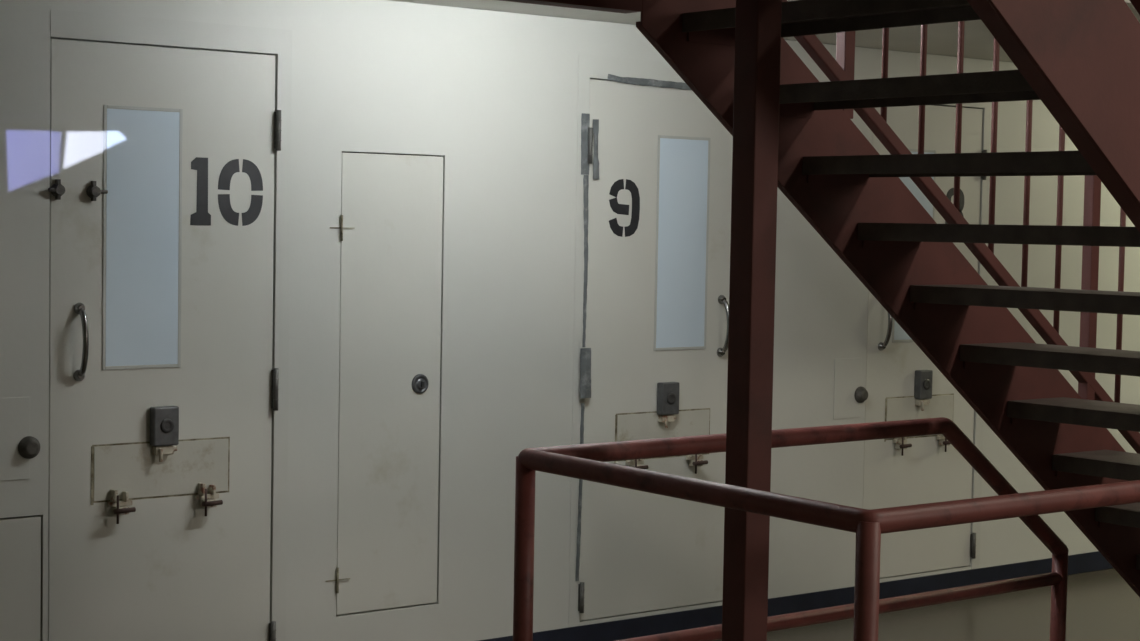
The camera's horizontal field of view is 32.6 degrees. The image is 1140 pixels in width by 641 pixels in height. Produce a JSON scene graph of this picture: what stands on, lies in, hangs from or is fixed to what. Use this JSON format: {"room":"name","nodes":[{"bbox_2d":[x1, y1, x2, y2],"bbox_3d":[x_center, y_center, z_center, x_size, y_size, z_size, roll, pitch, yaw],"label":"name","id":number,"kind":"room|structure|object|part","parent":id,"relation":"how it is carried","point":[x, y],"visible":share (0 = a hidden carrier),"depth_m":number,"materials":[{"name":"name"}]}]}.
{"room":"prison interior","nodes":[
{"label":"prison interior","id":0,"kind":"room"},
{"bbox_2d":[0,0,1139,640],"bbox_3d":[0.880,-1.339,8.187,14.500,5.200,0.200,-1,4,-38],"label":"wall","id":1,"kind":"structure","parent":0,"point":[491,94],"depth_m":7.21,"materials":[{"name":"paint"}]},
{"bbox_2d":[0,397,39,480],"bbox_3d":[-1.746,0.372,6.097,0.196,0.260,0.033,-1,4,-38],"label":"lock","id":2,"kind":"object","parent":1,"relation":"attached to","point":[17,447],"visible":1,"depth_m":6.12,"materials":[{"name":"paint"}]},
{"bbox_2d":[0,515,40,640],"bbox_3d":[-1.923,0.891,6.051,0.576,0.540,0.050,-1,4,-38],"label":"access panel","id":3,"kind":"object","parent":1,"relation":"attached to","point":[20,537],"visible":1,"depth_m":6.16,"materials":[{"name":"paint"}]},
{"bbox_2d":[48,10,291,640],"bbox_3d":[-1.325,0.113,6.454,0.876,2.198,0.151,-1,4,-38],"label":"door","id":4,"kind":"structure","parent":1,"relation":"in","point":[164,388],"depth_m":6.42,"materials":[{"name":"paint"}]},
{"bbox_3d":[-1.552,0.070,6.216,0.038,0.253,0.060,-1,4,-38],"label":"handle","id":5,"kind":"part","parent":4,"relation":"part of","materials":[{"name":"silver metal"}]},
{"bbox_2d":[326,152,442,614],"bbox_3d":[-0.667,0.224,6.973,0.479,1.638,0.074,-1,4,-38],"label":"access panel door","id":6,"kind":"structure","parent":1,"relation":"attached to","point":[392,204],"depth_m":6.97,"materials":[{"name":"paint"}]},
{"bbox_2d":[568,55,732,626],"bbox_3d":[0.365,0.077,7.772,0.920,2.198,0.151,-1,4,-38],"label":"door","id":7,"kind":"structure","parent":1,"relation":"in","point":[659,205],"depth_m":7.71,"materials":[{"name":"paint"}]},
{"bbox_2d":[576,403,584,580],"bbox_3d":[0.040,0.662,7.523,0.029,0.690,0.004,-1,4,-38],"label":"tape strip","id":8,"kind":"object","parent":7,"relation":"attached to","point":[582,404],"visible":0.8,"depth_m":7.53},
{"bbox_2d":[580,348,590,398],"bbox_3d":[0.062,0.202,7.489,0.056,0.194,0.004,-1,4,-38],"label":"hinge","id":9,"kind":"object","parent":7,"relation":"attached to","point":[585,353],"visible":1,"depth_m":7.49,"materials":[{"name":"grey metal"}]},
{"bbox_2d":[581,113,589,174],"bbox_3d":[0.060,-0.674,7.453,0.043,0.233,0.004,-1,4,-38],"label":"tape strip","id":10,"kind":"object","parent":7,"relation":"attached to","point":[585,118],"visible":1,"depth_m":7.45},
{"bbox_2d":[583,175,588,346],"bbox_3d":[0.059,-0.227,7.481,0.030,0.661,0.004,-1,4,-38],"label":"tape strip","id":11,"kind":"object","parent":7,"relation":"attached to","point":[586,177],"visible":1,"depth_m":7.48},
{"bbox_2d":[593,119,598,179],"bbox_3d":[0.101,-0.656,7.486,0.038,0.231,0.004,-1,4,-38],"label":"tape strip","id":12,"kind":"object","parent":7,"relation":"attached to","point":[595,121],"visible":1,"depth_m":7.49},
{"bbox_2d":[607,74,690,89],"bbox_3d":[0.365,-0.933,7.674,0.557,0.042,0.004,-1,4,-38],"label":"tape strip","id":13,"kind":"object","parent":7,"relation":"attached to","point":[628,80],"visible":0.7,"depth_m":7.63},
{"bbox_3d":[0.632,0.024,7.920,0.038,0.253,0.060,-1,4,-38],"label":"handle","id":14,"kind":"part","parent":7,"relation":"part of","materials":[{"name":"silver metal"}]},
{"bbox_2d":[478,551,1112,640],"bbox_3d":[0.897,1.214,8.234,14.500,0.096,0.006,-1,4,-38],"label":"baseboard","id":15,"kind":"structure","parent":1,"relation":"attached to","point":[1091,561],"depth_m":8.35,"materials":[{"name":"blue paint"}]},
{"bbox_2d":[833,358,867,418],"bbox_3d":[1.219,0.293,8.408,0.196,0.260,0.033,-1,4,-38],"label":"lock","id":16,"kind":"object","parent":1,"relation":"attached to","point":[849,393],"visible":1,"depth_m":8.41,"materials":[{"name":"paint"}]},
{"bbox_2d":[863,102,991,577],"bbox_3d":[1.589,0.051,8.726,0.786,2.198,0.151,-1,4,-38],"label":"door","id":17,"kind":"structure","parent":1,"relation":"in","point":[902,383],"depth_m":8.70,"materials":[{"name":"paint"}]},
{"bbox_3d":[1.381,0.008,8.503,0.038,0.253,0.060,-1,4,-38],"label":"handle","id":18,"kind":"part","parent":17,"relation":"part of","materials":[{"name":"silver metal"}]},
{"bbox_3d":[1.601,0.052,8.711,0.785,2.199,0.002,-1,4,-38],"label":"frame","id":19,"kind":"part","parent":17,"relation":"part of","materials":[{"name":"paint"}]},
{"bbox_2d":[396,0,1139,61],"bbox_3d":[1.494,-1.204,7.403,14.500,0.168,1.798,-1,4,-38],"label":"ceiling","id":20,"kind":"structure","parent":0,"point":[942,38],"depth_m":7.65,"materials":[{"name":"paint"}]},
{"bbox_2d":[500,0,642,13],"bbox_3d":[-1.745,-0.973,3.732,4.871,0.375,0.070,-1,4,-38],"label":"trim","id":21,"kind":"structure","parent":20,"relation":"attached to","point":[617,6],"depth_m":5.13,"materials":[{"name":"red paint"}]},
{"bbox_2d":[716,568,1139,640],"bbox_3d":[3.599,1.536,4.779,14.500,0.100,9.200,-1,4,-38],"label":"floor","id":22,"kind":"structure","parent":0,"point":[1101,606],"depth_m":8.30,"materials":[{"name":"paint"}]},
{"bbox_2d":[722,0,781,640],"bbox_3d":[0.451,0.245,4.904,0.180,2.351,0.180,-1,4,-38],"label":"support post","id":23,"kind":"object","parent":22,"relation":"on","point":[757,22],"visible":1,"depth_m":4.86,"materials":[{"name":"red metal"}]},
{"bbox_2d":[513,417,1139,640],"bbox_3d":[1.114,0.878,5.253,2.383,1.075,1.380,-1,4,-38],"label":"guard railing","id":24,"kind":"object","parent":22,"relation":"on","point":[588,462],"visible":0.98,"depth_m":5.01,"materials":[{"name":"red metal"}]},
{"bbox_3d":[-0.123,0.877,5.053,0.120,1.053,0.120,-1,4,-38],"label":"post","id":25,"kind":"part","parent":24,"relation":"part of","materials":[{"name":"red metal"}]},
{"bbox_3d":[1.115,0.587,5.236,2.305,0.492,1.312,-1,4,-38],"label":"rail","id":26,"kind":"part","parent":24,"relation":"part of","materials":[{"name":"red metal"}]},
{"bbox_3d":[1.105,0.901,5.248,2.284,0.043,1.303,-1,4,-38],"label":"rail","id":27,"kind":"part","parent":24,"relation":"part of","materials":[{"name":"red metal"}]},
{"bbox_3d":[0.609,0.940,4.062,0.120,1.053,0.120,-1,4,-38],"label":"post","id":28,"kind":"part","parent":24,"relation":"part of","materials":[{"name":"red metal"}]},
{"bbox_3d":[1.615,1.050,6.456,0.120,0.628,0.120,-1,4,-38],"label":"post","id":29,"kind":"part","parent":24,"relation":"part of","materials":[{"name":"red metal"}]},
{"bbox_2d":[636,0,1139,596],"bbox_3d":[1.346,-0.544,5.419,4.105,3.901,1.213,-1,4,-38],"label":"staircase","id":30,"kind":"structure","parent":22,"relation":"on","point":[1080,58],"depth_m":5.62,"materials":[{"name":"red metal"}]},
{"bbox_3d":[0.815,-1.103,5.712,0.042,1.021,0.039,-1,4,-38],"label":"guard post","id":31,"kind":"part","parent":30,"relation":"part of","materials":[{"name":"red metal"}]},
{"bbox_3d":[1.156,-0.354,6.026,3.205,2.518,0.040,-1,4,-38],"label":"rail","id":32,"kind":"part","parent":30,"relation":"part of","materials":[{"name":"red metal"}]},
{"bbox_3d":[1.731,-0.211,6.485,0.042,1.021,0.039,-1,4,-38],"label":"guard post","id":33,"kind":"part","parent":30,"relation":"part of","materials":[{"name":"red metal"}]},
{"bbox_3d":[1.870,-0.295,5.112,3.205,2.518,0.040,-1,4,-38],"label":"rail","id":34,"kind":"part","parent":30,"relation":"part of","materials":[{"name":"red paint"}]}
]}

